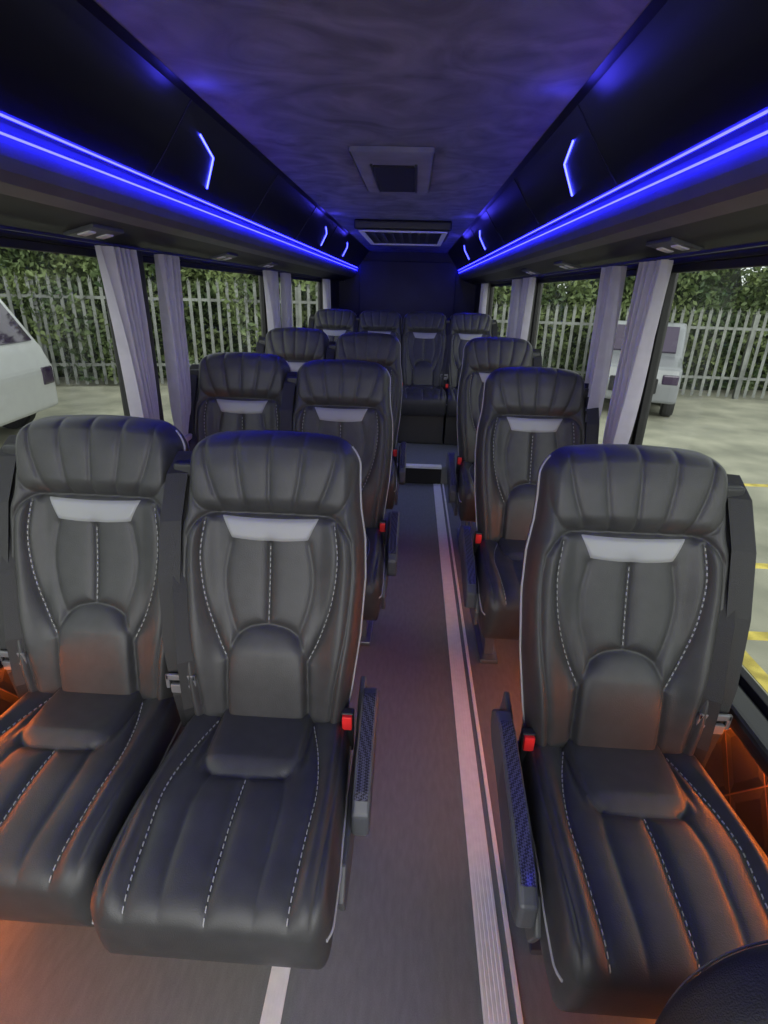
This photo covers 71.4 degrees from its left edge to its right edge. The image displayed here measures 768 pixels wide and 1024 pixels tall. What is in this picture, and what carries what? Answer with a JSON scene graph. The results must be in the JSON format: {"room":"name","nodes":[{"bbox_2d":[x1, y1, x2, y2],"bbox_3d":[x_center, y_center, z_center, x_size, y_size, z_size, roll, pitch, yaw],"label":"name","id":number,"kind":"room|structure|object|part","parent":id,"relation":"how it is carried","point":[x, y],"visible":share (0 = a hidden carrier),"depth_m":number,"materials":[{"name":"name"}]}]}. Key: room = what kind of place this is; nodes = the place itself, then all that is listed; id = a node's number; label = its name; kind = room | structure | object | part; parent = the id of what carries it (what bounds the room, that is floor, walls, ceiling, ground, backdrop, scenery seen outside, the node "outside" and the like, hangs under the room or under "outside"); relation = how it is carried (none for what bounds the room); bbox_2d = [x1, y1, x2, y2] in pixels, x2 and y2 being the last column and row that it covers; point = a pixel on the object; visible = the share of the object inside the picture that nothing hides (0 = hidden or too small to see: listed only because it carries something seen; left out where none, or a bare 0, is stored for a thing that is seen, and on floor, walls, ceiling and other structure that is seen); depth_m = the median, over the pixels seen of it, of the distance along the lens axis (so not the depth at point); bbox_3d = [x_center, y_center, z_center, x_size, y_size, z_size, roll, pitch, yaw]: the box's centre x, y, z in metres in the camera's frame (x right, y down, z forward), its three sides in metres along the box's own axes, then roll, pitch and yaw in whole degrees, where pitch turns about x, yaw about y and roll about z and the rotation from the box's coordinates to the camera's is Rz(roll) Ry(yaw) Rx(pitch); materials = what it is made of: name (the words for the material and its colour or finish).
{"room":"vehicle interior","nodes":[
{"label":"vehicle interior","id":0,"kind":"room"},
{"bbox_2d":[0,229,338,415],"bbox_3d":[-0.941,-0.915,3.469,0.060,2.120,9.400,3,22,2],"label":"wall","id":1,"kind":"structure","parent":0,"point":[334,285],"depth_m":2.16,"materials":[{"name":"black plastic"}]},
{"bbox_2d":[0,667,18,714],"bbox_3d":[-0.918,-0.313,3.709,0.020,0.385,9.390,3,22,2],"label":"wall panel","id":2,"kind":"object","parent":1,"relation":"attached to","point":[8,696],"depth_m":1.46,"materials":[{"name":"leather"}]},
{"bbox_2d":[0,236,129,415],"bbox_3d":[-1.101,0.126,0.657,0.024,1.010,3.160,3,22,2],"label":"seal","id":3,"kind":"object","parent":1,"relation":"attached to","point":[5,242],"visible":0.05,"depth_m":1.67,"materials":[{"name":"black rubber"}]},
{"bbox_2d":[124,248,163,420],"bbox_3d":[-0.971,-0.512,2.174,0.040,1.040,0.180,3,22,2],"label":"trim","id":4,"kind":"structure","parent":1,"relation":"attached to","point":[139,253],"depth_m":2.15,"materials":[{"name":"black"}]},
{"bbox_2d":[0,0,369,279],"bbox_3d":[-0.671,-1.659,3.142,0.430,0.388,9.390,3,22,2],"label":"luggage rack","id":5,"kind":"object","parent":1,"relation":"attached to","point":[100,140],"visible":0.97,"depth_m":1.44,"materials":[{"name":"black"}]},
{"bbox_2d":[63,223,123,240],"bbox_3d":[-0.891,-0.863,1.647,0.100,0.014,0.180,-11,21,8],"label":"reading lamp","id":6,"kind":"object","parent":5,"relation":"attached to","point":[93,231],"depth_m":1.61,"materials":[{"name":"grey plastic"}]},
{"bbox_2d":[0,225,343,281],"bbox_3d":[-0.819,-1.476,3.204,0.012,0.009,9.350,3,22,2],"label":"rail","id":7,"kind":"object","parent":5,"relation":"attached to","point":[10,228],"visible":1,"depth_m":1.79,"materials":[{"name":"black metal"}]},
{"bbox_2d":[94,245,159,419],"bbox_3d":[-0.913,-0.460,1.979,0.073,0.934,0.206,3,22,2],"label":"curtain","id":8,"kind":"object","parent":7,"relation":"hanging from","point":[119,267],"visible":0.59,"depth_m":1.89,"materials":[{"name":"fabric"}]},
{"bbox_2d":[154,254,191,450],"bbox_3d":[-0.892,-0.607,2.338,0.073,0.934,0.176,3,22,2],"label":"curtain","id":9,"kind":"object","parent":7,"relation":"hanging from","point":[167,267],"visible":0.8,"depth_m":2.25,"materials":[{"name":"fabric"}]},
{"bbox_2d":[263,270,280,330],"bbox_3d":[-0.801,-1.245,3.892,0.073,0.934,0.268,3,22,2],"label":"curtain","id":10,"kind":"object","parent":7,"relation":"hanging from","point":[271,284],"visible":0.4,"depth_m":3.75,"materials":[{"name":"fabric"}]},
{"bbox_2d":[280,273,291,327],"bbox_3d":[-0.776,-1.420,4.319,0.073,0.934,0.208,3,22,2],"label":"curtain","id":11,"kind":"object","parent":7,"relation":"hanging from","point":[285,278],"visible":0.44,"depth_m":4.17,"materials":[{"name":"fabric"}]},
{"bbox_2d":[322,279,330,308],"bbox_3d":[-0.664,-2.206,6.231,0.073,0.934,0.313,3,22,2],"label":"curtain","id":12,"kind":"object","parent":7,"relation":"hanging from","point":[326,282],"visible":0.34,"depth_m":6.04,"materials":[{"name":"fabric"}]},
{"bbox_2d":[200,134,213,188],"bbox_3d":[-0.606,-1.204,1.848,0.039,0.116,0.266,-4,23,-14],"label":"light","id":13,"kind":"object","parent":5,"relation":"attached to","point":[206,140],"depth_m":1.85,"materials":[{"name":"blue plastic"}]},
{"bbox_2d":[209,252,237,260],"bbox_3d":[-0.827,-1.318,2.755,0.100,0.014,0.180,-11,21,8],"label":"reading lamp","id":14,"kind":"object","parent":5,"relation":"attached to","point":[223,256],"depth_m":2.71,"materials":[{"name":"grey plastic"}]},
{"bbox_2d":[258,262,277,267],"bbox_3d":[-0.778,-1.660,3.586,0.100,0.014,0.180,-11,21,8],"label":"reading lamp","id":15,"kind":"object","parent":5,"relation":"attached to","point":[269,264],"depth_m":3.53,"materials":[{"name":"grey plastic"}]},
{"bbox_2d":[142,256,266,336],"bbox_3d":[-0.954,-0.902,3.161,0.024,1.010,1.980,3,22,2],"label":"seal","id":16,"kind":"object","parent":1,"relation":"attached to","point":[146,259],"visible":0.13,"depth_m":3.23,"materials":[{"name":"black rubber"}]},
{"bbox_2d":[278,274,320,309],"bbox_3d":[-0.828,-1.788,5.317,0.024,1.010,2.410,3,22,2],"label":"seal","id":17,"kind":"object","parent":1,"relation":"attached to","point":[292,277],"visible":0.16,"depth_m":5.82,"materials":[{"name":"black rubber"}]},
{"bbox_2d":[321,278,322,308],"bbox_3d":[-0.715,-2.305,6.539,0.040,1.040,0.290,3,22,2],"label":"trim","id":18,"kind":"structure","parent":1,"relation":"attached to","point":[322,278],"depth_m":6.27,"materials":[{"name":"black plastic"}]},
{"bbox_2d":[0,483,656,1023],"bbox_3d":[0.032,0.071,3.844,2.040,0.060,9.450,3,22,2],"label":"floor","id":19,"kind":"structure","parent":0,"point":[404,950],"depth_m":1.37,"materials":[{"name":"plastic"}]},
{"bbox_2d":[0,415,188,926],"bbox_3d":[-0.767,0.422,1.298,0.498,1.191,0.764,3,22,2],"label":"seat","id":20,"kind":"object","parent":19,"relation":"on","point":[95,715],"visible":0.84,"depth_m":1.33,"materials":[{"name":"black leather"}]},
{"bbox_2d":[0,687,183,926],"bbox_3d":[-0.763,0.635,1.283,0.456,0.235,0.574,3,22,2],"label":"cushion","id":21,"kind":"object","parent":20,"relation":"on","point":[75,762],"depth_m":1.15,"materials":[{"name":"black leather"}]},
{"bbox_3d":[-0.735,0.139,1.416,0.464,0.756,0.311,3,22,2],"label":"backrest","id":22,"kind":"part","parent":20,"relation":"part of","materials":[{"name":"black leather"}]},
{"bbox_2d":[90,430,378,969],"bbox_3d":[-0.290,0.465,1.244,0.541,1.177,0.764,3,22,2],"label":"seat","id":23,"kind":"object","parent":19,"relation":"on","point":[238,846],"visible":1,"depth_m":1.26,"materials":[{"name":"black leather"}]},
{"bbox_2d":[90,709,349,969],"bbox_3d":[-0.308,0.675,1.229,0.456,0.232,0.574,3,22,2],"label":"cushion","id":24,"kind":"object","parent":23,"relation":"on","point":[236,848],"depth_m":1.04,"materials":[{"name":"black leather"}]},
{"bbox_3d":[-0.281,0.183,1.364,0.464,0.747,0.311,3,22,2],"label":"backrest","id":25,"kind":"part","parent":23,"relation":"part of","materials":[{"name":"black leather"}]},
{"bbox_3d":[-0.043,0.588,1.300,0.040,0.195,0.320,3,22,2],"label":"armrest","id":26,"kind":"part","parent":23,"relation":"part of","materials":[{"name":"grey plastic"}]},
{"bbox_2d":[188,352,291,450],"bbox_3d":[-0.678,-0.037,2.365,0.498,1.231,0.764,3,22,2],"label":"seat","id":27,"kind":"object","parent":19,"relation":"on","point":[231,391],"visible":0.23,"depth_m":2.40,"materials":[{"name":"black leather"}]},
{"bbox_2d":[260,966,290,1023],"bbox_3d":[-0.202,0.784,2.012,0.045,0.006,5.500,3,22,2],"label":"trim","id":28,"kind":"structure","parent":19,"relation":"on","point":[272,1011],"depth_m":1.22,"materials":[{"name":"metal"}]},
{"bbox_2d":[256,327,329,371],"bbox_3d":[-0.610,-0.492,3.420,0.498,1.272,0.764,3,22,2],"label":"seat","id":29,"kind":"object","parent":19,"relation":"on","point":[297,346],"visible":0.16,"depth_m":3.43,"materials":[{"name":"black leather"}]},
{"bbox_3d":[-0.579,-0.789,3.532,0.464,0.807,0.312,3,22,2],"label":"backrest","id":30,"kind":"part","parent":29,"relation":"part of","materials":[{"name":"black leather"}]},
{"bbox_2d":[280,359,399,645],"bbox_3d":[-0.204,0.005,2.312,0.541,1.217,0.764,3,22,2],"label":"seat","id":31,"kind":"object","parent":19,"relation":"on","point":[349,400],"visible":0.45,"depth_m":2.35,"materials":[{"name":"black leather"}]},
{"bbox_3d":[-0.195,-0.283,2.429,0.464,0.772,0.312,3,22,2],"label":"backrest","id":32,"kind":"part","parent":31,"relation":"part of","materials":[{"name":"black leather"}]},
{"bbox_2d":[363,527,383,620],"bbox_3d":[-0.223,0.221,2.299,0.456,0.240,0.574,3,22,2],"label":"cushion","id":33,"kind":"object","parent":31,"relation":"on","point":[374,591],"depth_m":2.08,"materials":[{"name":"black leather"}]},
{"bbox_3d":[0.043,0.133,2.369,0.040,0.202,0.320,3,22,2],"label":"armrest","id":34,"kind":"part","parent":31,"relation":"part of","materials":[{"name":"grey plastic"}]},
{"bbox_2d":[326,332,406,534],"bbox_3d":[-0.127,-0.449,3.366,0.541,1.258,0.764,3,22,2],"label":"seat","id":35,"kind":"object","parent":19,"relation":"on","point":[383,349],"visible":0.28,"depth_m":3.38,"materials":[{"name":"black leather"}]},
{"bbox_3d":[-0.117,-0.744,3.480,0.464,0.798,0.312,3,22,2],"label":"backrest","id":36,"kind":"part","parent":35,"relation":"part of","materials":[{"name":"black leather"}]},
{"bbox_2d":[386,454,395,508],"bbox_3d":[-0.145,-0.227,3.356,0.456,0.248,0.574,3,22,2],"label":"cushion","id":37,"kind":"object","parent":35,"relation":"on","point":[391,497],"depth_m":3.12,"materials":[{"name":"black leather"}]},
{"bbox_3d":[0.120,-0.317,3.425,0.040,0.209,0.320,3,22,2],"label":"armrest","id":38,"kind":"part","parent":35,"relation":"part of","materials":[{"name":"grey plastic"}]},
{"bbox_2d":[396,437,457,483],"bbox_3d":[0.183,-1.061,6.326,1.920,0.147,3.870,3,22,2],"label":"platform","id":39,"kind":"object","parent":19,"relation":"on","point":[436,454],"visible":0.02,"depth_m":4.85,"materials":[{"name":"plastic"}]},
{"bbox_2d":[308,309,356,340],"bbox_3d":[-0.524,-1.345,5.219,0.498,1.183,0.764,3,22,2],"label":"seat","id":40,"kind":"object","parent":39,"relation":"on","point":[334,322],"visible":0.19,"depth_m":5.25,"materials":[{"name":"black leather"}]},
{"bbox_2d":[353,310,401,346],"bbox_3d":[-0.080,-1.326,5.201,0.498,1.183,0.764,3,22,2],"label":"seat","id":41,"kind":"object","parent":39,"relation":"on","point":[374,321],"visible":0.23,"depth_m":5.22,"materials":[{"name":"black leather"}]},
{"bbox_2d":[396,468,440,483],"bbox_3d":[0.179,-0.314,4.526,0.605,0.136,0.018,3,22,2],"label":"step","id":42,"kind":"structure","parent":39,"relation":"attached to","point":[412,475],"depth_m":4.51,"materials":[{"name":"black plastic"}]},
{"bbox_2d":[406,463,441,468],"bbox_3d":[0.182,-0.392,4.508,0.605,0.018,0.075,3,22,2],"label":"trim","id":43,"kind":"structure","parent":39,"relation":"attached to","point":[422,466],"depth_m":4.47,"materials":[{"name":"metal"}]},
{"bbox_2d":[398,311,451,443],"bbox_3d":[0.392,-1.305,5.182,0.498,1.183,0.764,3,22,2],"label":"seat","id":44,"kind":"object","parent":39,"relation":"on","point":[426,337],"visible":0.96,"depth_m":5.21,"materials":[{"name":"black leather"}]},
{"bbox_2d":[401,384,446,416],"bbox_3d":[0.368,-1.094,5.167,0.456,0.234,0.574,3,22,2],"label":"cushion","id":45,"kind":"object","parent":44,"relation":"on","point":[418,400],"depth_m":4.93,"materials":[{"name":"black leather"}]},
{"bbox_3d":[0.395,-1.588,5.301,0.464,0.750,0.311,3,22,2],"label":"backrest","id":46,"kind":"part","parent":44,"relation":"part of","materials":[{"name":"black leather"}]},
{"bbox_2d":[443,313,497,444],"bbox_3d":[0.836,-1.285,5.164,0.498,1.183,0.764,3,22,2],"label":"seat","id":47,"kind":"object","parent":39,"relation":"on","point":[464,327],"visible":0.46,"depth_m":5.19,"materials":[{"name":"black leather"}]},
{"bbox_2d":[446,386,457,416],"bbox_3d":[0.812,-1.075,5.149,0.456,0.234,0.574,3,22,2],"label":"cushion","id":48,"kind":"object","parent":47,"relation":"on","point":[451,391],"depth_m":4.92,"materials":[{"name":"black leather"}]},
{"bbox_3d":[0.839,-1.568,5.283,0.464,0.750,0.311,3,22,2],"label":"backrest","id":49,"kind":"part","parent":47,"relation":"part of","materials":[{"name":"black leather"}]},
{"bbox_2d":[433,484,510,1023],"bbox_3d":[0.299,0.807,1.992,0.060,0.006,5.500,3,22,2],"label":"trim","id":50,"kind":"structure","parent":19,"relation":"on","point":[495,1008],"depth_m":1.62,"materials":[{"name":"metal"}]},
{"bbox_2d":[442,484,523,1023],"bbox_3d":[0.351,0.807,1.989,0.012,0.010,5.500,3,22,2],"label":"trim","id":51,"kind":"structure","parent":19,"relation":"on","point":[493,834],"depth_m":1.62,"materials":[{"name":"metal"}]},
{"bbox_2d":[446,337,541,540],"bbox_3d":[0.664,-0.367,3.212,0.541,1.264,0.764,3,22,2],"label":"seat","id":52,"kind":"object","parent":19,"relation":"on","point":[482,356],"visible":0.44,"depth_m":3.23,"materials":[{"name":"black leather"}]},
{"bbox_3d":[0.408,-0.216,3.250,0.040,0.210,0.448,3,22,2],"label":"armrest","id":53,"kind":"part","parent":52,"relation":"part of","materials":[{"name":"black plastic"}]},
{"bbox_2d":[457,461,475,521],"bbox_3d":[0.662,-0.143,3.202,0.456,0.250,0.574,3,22,2],"label":"cushion","id":54,"kind":"object","parent":52,"relation":"on","point":[465,469],"depth_m":2.99,"materials":[{"name":"black leather"}]},
{"bbox_3d":[0.690,-0.662,3.325,0.464,0.802,0.312,3,22,2],"label":"backrest","id":55,"kind":"part","parent":52,"relation":"part of","materials":[{"name":"black leather"}]},
{"bbox_2d":[459,367,598,663],"bbox_3d":[0.604,0.069,2.204,0.541,1.223,0.764,3,22,2],"label":"seat","id":56,"kind":"object","parent":19,"relation":"on","point":[527,414],"visible":0.52,"depth_m":2.24,"materials":[{"name":"black leather"}]},
{"bbox_3d":[0.348,0.215,2.240,0.040,0.203,0.448,3,22,2],"label":"armrest","id":57,"kind":"part","parent":56,"relation":"part of","materials":[{"name":"grey plastic"}]},
{"bbox_2d":[475,537,525,639],"bbox_3d":[0.602,0.287,2.191,0.456,0.242,0.574,3,22,2],"label":"cushion","id":58,"kind":"object","parent":56,"relation":"on","point":[498,560],"depth_m":2.01,"materials":[{"name":"black leather"}]},
{"bbox_3d":[0.629,-0.220,2.320,0.464,0.776,0.312,3,22,2],"label":"backrest","id":59,"kind":"part","parent":56,"relation":"part of","materials":[{"name":"black leather"}]},
{"bbox_2d":[491,444,767,1018],"bbox_3d":[0.543,0.512,1.177,0.541,1.185,0.764,3,22,2],"label":"seat","id":60,"kind":"object","parent":19,"relation":"on","point":[629,870],"visible":0.99,"depth_m":1.20,"materials":[{"name":"black leather"}]},
{"bbox_3d":[0.287,0.653,1.211,0.040,0.197,0.448,3,22,2],"label":"armrest","id":61,"kind":"part","parent":60,"relation":"part of","materials":[{"name":"grey plastic"}]},
{"bbox_3d":[0.568,0.230,1.295,0.464,0.752,0.311,3,22,2],"label":"backrest","id":62,"kind":"part","parent":60,"relation":"part of","materials":[{"name":"black leather"}]},
{"bbox_2d":[518,726,767,1018],"bbox_3d":[0.541,0.723,1.162,0.456,0.234,0.574,3,22,2],"label":"cushion","id":63,"kind":"object","parent":60,"relation":"on","point":[647,874],"depth_m":1.01,"materials":[{"name":"black leather"}]},
{"bbox_2d":[655,940,767,1023],"bbox_3d":[0.447,0.928,0.423,0.410,0.985,0.545,3,22,2],"label":"passenger seat","id":64,"kind":"object","parent":19,"relation":"on","point":[734,990],"visible":1,"depth_m":0.48,"materials":[{"name":"black leather"}]},
{"bbox_2d":[94,0,651,252],"bbox_3d":[0.085,-1.844,3.054,2.060,0.055,9.450,3,22,2],"label":"ceiling","id":65,"kind":"structure","parent":0,"point":[479,83],"depth_m":1.38,"materials":[{"name":"fabric"}]},
{"bbox_2d":[349,146,434,192],"bbox_3d":[0.053,-1.553,2.455,0.330,0.032,0.900,3,22,2],"label":"roof hatch","id":66,"kind":"object","parent":65,"relation":"attached to","point":[396,169],"visible":1,"depth_m":2.26,"materials":[{"name":"plastic"}]},
{"bbox_3d":[0.057,-1.569,2.524,0.200,0.010,0.640,3,22,2],"label":"blind frame","id":67,"kind":"part","parent":66,"relation":"part of","materials":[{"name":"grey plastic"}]},
{"bbox_2d":[373,165,414,191],"bbox_3d":[0.057,-1.569,2.524,0.176,0.010,0.600,3,22,2],"label":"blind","id":68,"kind":"object","parent":66,"relation":"hanging from","point":[387,178],"depth_m":2.46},
{"bbox_2d":[354,219,451,245],"bbox_3d":[0.183,-2.475,4.765,0.760,0.082,1.400,3,22,2],"label":"air conditioning unit","id":69,"kind":"object","parent":65,"relation":"attached to","point":[374,231],"visible":1,"depth_m":4.18,"materials":[{"name":"black plastic"}]},
{"bbox_2d":[358,230,447,245],"bbox_3d":[0.181,-2.438,4.769,0.700,0.011,1.280,3,22,2],"label":"grille","id":70,"kind":"object","parent":69,"relation":"attached to","point":[373,237],"depth_m":4.66,"materials":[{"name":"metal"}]},
{"bbox_2d":[339,251,475,330],"bbox_3d":[0.313,-2.659,7.781,2.040,2.120,0.095,3,22,2],"label":"wall","id":71,"kind":"structure","parent":0,"point":[403,283],"depth_m":7.52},
{"bbox_2d":[474,247,767,718],"bbox_3d":[1.055,-0.826,3.388,0.060,2.120,9.400,3,22,2],"label":"wall","id":72,"kind":"structure","parent":0,"point":[763,250],"depth_m":1.97,"materials":[{"name":"black plastic"}]},
{"bbox_2d":[486,283,490,314],"bbox_3d":[1.202,-2.219,6.461,0.040,1.040,0.290,3,22,2],"label":"trim","id":73,"kind":"structure","parent":72,"relation":"attached to","point":[489,284],"depth_m":6.20,"materials":[{"name":"black"}]},
{"bbox_2d":[488,281,522,315],"bbox_3d":[1.169,-1.699,5.237,0.024,1.010,2.410,3,22,2],"label":"seal","id":74,"kind":"object","parent":72,"relation":"attached to","point":[510,283],"visible":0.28,"depth_m":6.15,"materials":[{"name":"black rubber"}]},
{"bbox_2d":[527,279,536,341],"bbox_3d":[1.060,-1.231,4.055,0.040,1.040,0.180,3,22,2],"label":"trim","id":75,"kind":"structure","parent":72,"relation":"attached to","point":[530,325],"depth_m":3.88,"materials":[{"name":"black"}]},
{"bbox_2d":[530,269,636,347],"bbox_3d":[1.042,-0.814,3.080,0.024,1.010,1.980,3,22,2],"label":"seal","id":76,"kind":"object","parent":72,"relation":"attached to","point":[632,272],"visible":0.2,"depth_m":3.35,"materials":[{"name":"black rubber"}]},
{"bbox_2d":[448,0,767,284],"bbox_3d":[0.827,-1.593,3.081,0.430,0.388,9.390,3,22,2],"label":"luggage rack","id":77,"kind":"object","parent":72,"relation":"attached to","point":[662,150],"visible":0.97,"depth_m":1.29,"materials":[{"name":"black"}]},
{"bbox_2d":[521,268,540,274],"bbox_3d":[0.969,-1.582,3.516,0.100,0.014,0.180,16,22,-3],"label":"reading lamp","id":78,"kind":"object","parent":77,"relation":"attached to","point":[527,270],"depth_m":3.46,"materials":[{"name":"grey plastic"}]},
{"bbox_2d":[553,261,580,269],"bbox_3d":[0.920,-1.240,2.684,0.100,0.014,0.180,16,22,-3],"label":"reading lamp","id":79,"kind":"object","parent":77,"relation":"attached to","point":[563,264],"depth_m":2.63,"materials":[{"name":"grey plastic"}]},
{"bbox_2d":[563,140,573,195],"bbox_3d":[0.618,-1.150,1.798,0.039,0.116,0.266,10,24,19],"label":"light","id":80,"kind":"object","parent":77,"relation":"attached to","point":[568,145],"depth_m":1.80,"materials":[{"name":"blue plastic"}]},
{"bbox_2d":[471,241,767,284],"bbox_3d":[0.962,-1.396,3.132,0.012,0.009,9.350,3,22,2],"label":"rail","id":81,"kind":"object","parent":77,"relation":"attached to","point":[762,243],"visible":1,"depth_m":1.64,"materials":[{"name":"black"}]},
{"bbox_2d":[479,283,487,313],"bbox_3d":[1.117,-2.127,6.160,0.073,0.934,0.313,3,22,2],"label":"curtain","id":82,"kind":"object","parent":81,"relation":"hanging from","point":[484,287],"visible":0.32,"depth_m":5.97,"materials":[{"name":"fabric"}]},
{"bbox_2d":[506,279,522,337],"bbox_3d":[1.005,-1.341,4.247,0.073,0.934,0.208,3,22,2],"label":"curtain","id":83,"kind":"object","parent":81,"relation":"hanging from","point":[516,288],"visible":0.45,"depth_m":4.09,"materials":[{"name":"fabric"}]},
{"bbox_2d":[515,277,535,340],"bbox_3d":[0.980,-1.166,3.821,0.073,0.934,0.268,3,22,2],"label":"curtain","id":84,"kind":"object","parent":81,"relation":"hanging from","point":[528,285],"visible":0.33,"depth_m":3.68,"materials":[{"name":"fabric"}]},
{"bbox_2d":[585,266,626,421],"bbox_3d":[0.888,-0.528,2.266,0.073,0.934,0.176,3,22,2],"label":"curtain","id":85,"kind":"object","parent":81,"relation":"hanging from","point":[612,278],"visible":0.52,"depth_m":2.15,"materials":[{"name":"fabric"}]},
{"bbox_2d":[602,259,673,443],"bbox_3d":[0.867,-0.380,1.907,0.073,0.934,0.206,3,22,2],"label":"curtain","id":86,"kind":"object","parent":81,"relation":"hanging from","point":[652,277],"visible":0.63,"depth_m":1.82,"materials":[{"name":"fabric"}]},
{"bbox_2d":[646,237,703,254],"bbox_3d":[0.855,-0.785,1.576,0.100,0.014,0.180,16,22,-3],"label":"reading lamp","id":87,"kind":"object","parent":77,"relation":"attached to","point":[671,245],"depth_m":1.54,"materials":[{"name":"grey plastic"}]},
{"bbox_2d":[628,260,656,443],"bbox_3d":[0.945,-0.427,2.097,0.040,1.040,0.180,3,22,2],"label":"trim","id":88,"kind":"structure","parent":72,"relation":"attached to","point":[629,442],"depth_m":2.04,"materials":[{"name":"black"}]},
{"bbox_2d":[631,255,767,716],"bbox_3d":[0.895,0.215,0.577,0.024,1.010,3.160,3,22,2],"label":"seal","id":89,"kind":"object","parent":72,"relation":"attached to","point":[746,681],"visible":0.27,"depth_m":1.75,"materials":[{"name":"black rubber"}]},
{"bbox_2d":[704,727,767,856],"bbox_3d":[0.998,-0.228,3.632,0.020,0.385,9.390,3,22,2],"label":"wall panel","id":90,"kind":"object","parent":72,"relation":"attached to","point":[730,766],"depth_m":1.28,"materials":[{"name":"leather"}]},
{"bbox_2d":[728,684,767,777],"bbox_3d":[0.987,-0.448,3.542,0.075,0.050,9.390,3,22,2],"label":"trim","id":91,"kind":"structure","parent":72,"relation":"attached to","point":[749,724],"depth_m":1.21,"materials":[{"name":"black plastic"}]},
{"label":"outside","id":92,"kind":"structure","parent":0,"visible":0},
{"bbox_2d":[0,377,767,694],"bbox_3d":[0.485,-1.760,10.075,80.000,0.100,70.000,3,22,2],"label":"yard","id":93,"kind":"structure","parent":92,"point":[732,432],"depth_m":9.53,"materials":[{"name":"beige concrete"}]},
{"bbox_2d":[0,299,57,428],"bbox_3d":[-7.601,-2.145,7.128,5.128,2.439,1.985,0,22,-3],"label":"vehicle","id":94,"kind":"object","parent":93,"relation":"on","point":[27,381],"visible":0.98,"depth_m":7.64,"materials":[{"name":"paint"}]},
{"bbox_2d":[0,247,317,382],"bbox_3d":[-8.311,-6.240,11.919,17.211,6.321,3.226,-3,23,-11],"label":"hedge","id":95,"kind":"object","parent":93,"relation":"on","point":[20,262],"visible":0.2,"depth_m":12.07,"materials":[{"name":"green plant"}]},
{"bbox_2d":[0,272,317,384],"bbox_3d":[-7.669,-3.887,11.478,16.058,2.340,0.164,-3,23,-11],"label":"fence","id":96,"kind":"object","parent":93,"relation":"on","point":[298,309],"visible":0.49,"depth_m":11.81,"materials":[{"name":"metal"}]},
{"bbox_2d":[492,266,767,392],"bbox_3d":[11.133,-5.436,13.380,21.680,4.726,2.745,4,22,5],"label":"hedge","id":97,"kind":"object","parent":93,"relation":"on","point":[717,289],"visible":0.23,"depth_m":13.24,"materials":[{"name":"green plant"}]},
{"bbox_2d":[493,300,767,398],"bbox_3d":[10.396,-3.519,12.203,20.574,2.040,0.162,4,22,5],"label":"fence","id":98,"kind":"object","parent":93,"relation":"on","point":[754,328],"visible":0.42,"depth_m":12.44,"materials":[{"name":"metal"}]},
{"bbox_2d":[605,320,686,416],"bbox_3d":[5.260,-3.044,11.131,1.635,1.715,2.538,11,24,22],"label":"car","id":99,"kind":"object","parent":93,"relation":"on","point":[669,375],"visible":0.43,"depth_m":10.35,"materials":[{"name":"paint"}]},
{"bbox_2d":[608,375,657,393],"bbox_3d":[4.747,-2.437,10.194,0.840,0.280,0.105,11,24,22],"label":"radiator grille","id":100,"kind":"object","parent":99,"relation":"attached to","point":[611,378],"depth_m":10.27,"materials":[{"name":"grey plastic"}]},
{"bbox_2d":[742,483,767,692],"bbox_3d":[4.414,1.287,2.814,4.300,0.004,8.700,3,22,2],"label":"parking line","id":101,"kind":"object","parent":93,"relation":"on","point":[749,663],"visible":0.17,"depth_m":3.46,"materials":[{"name":"paint"}]}
]}

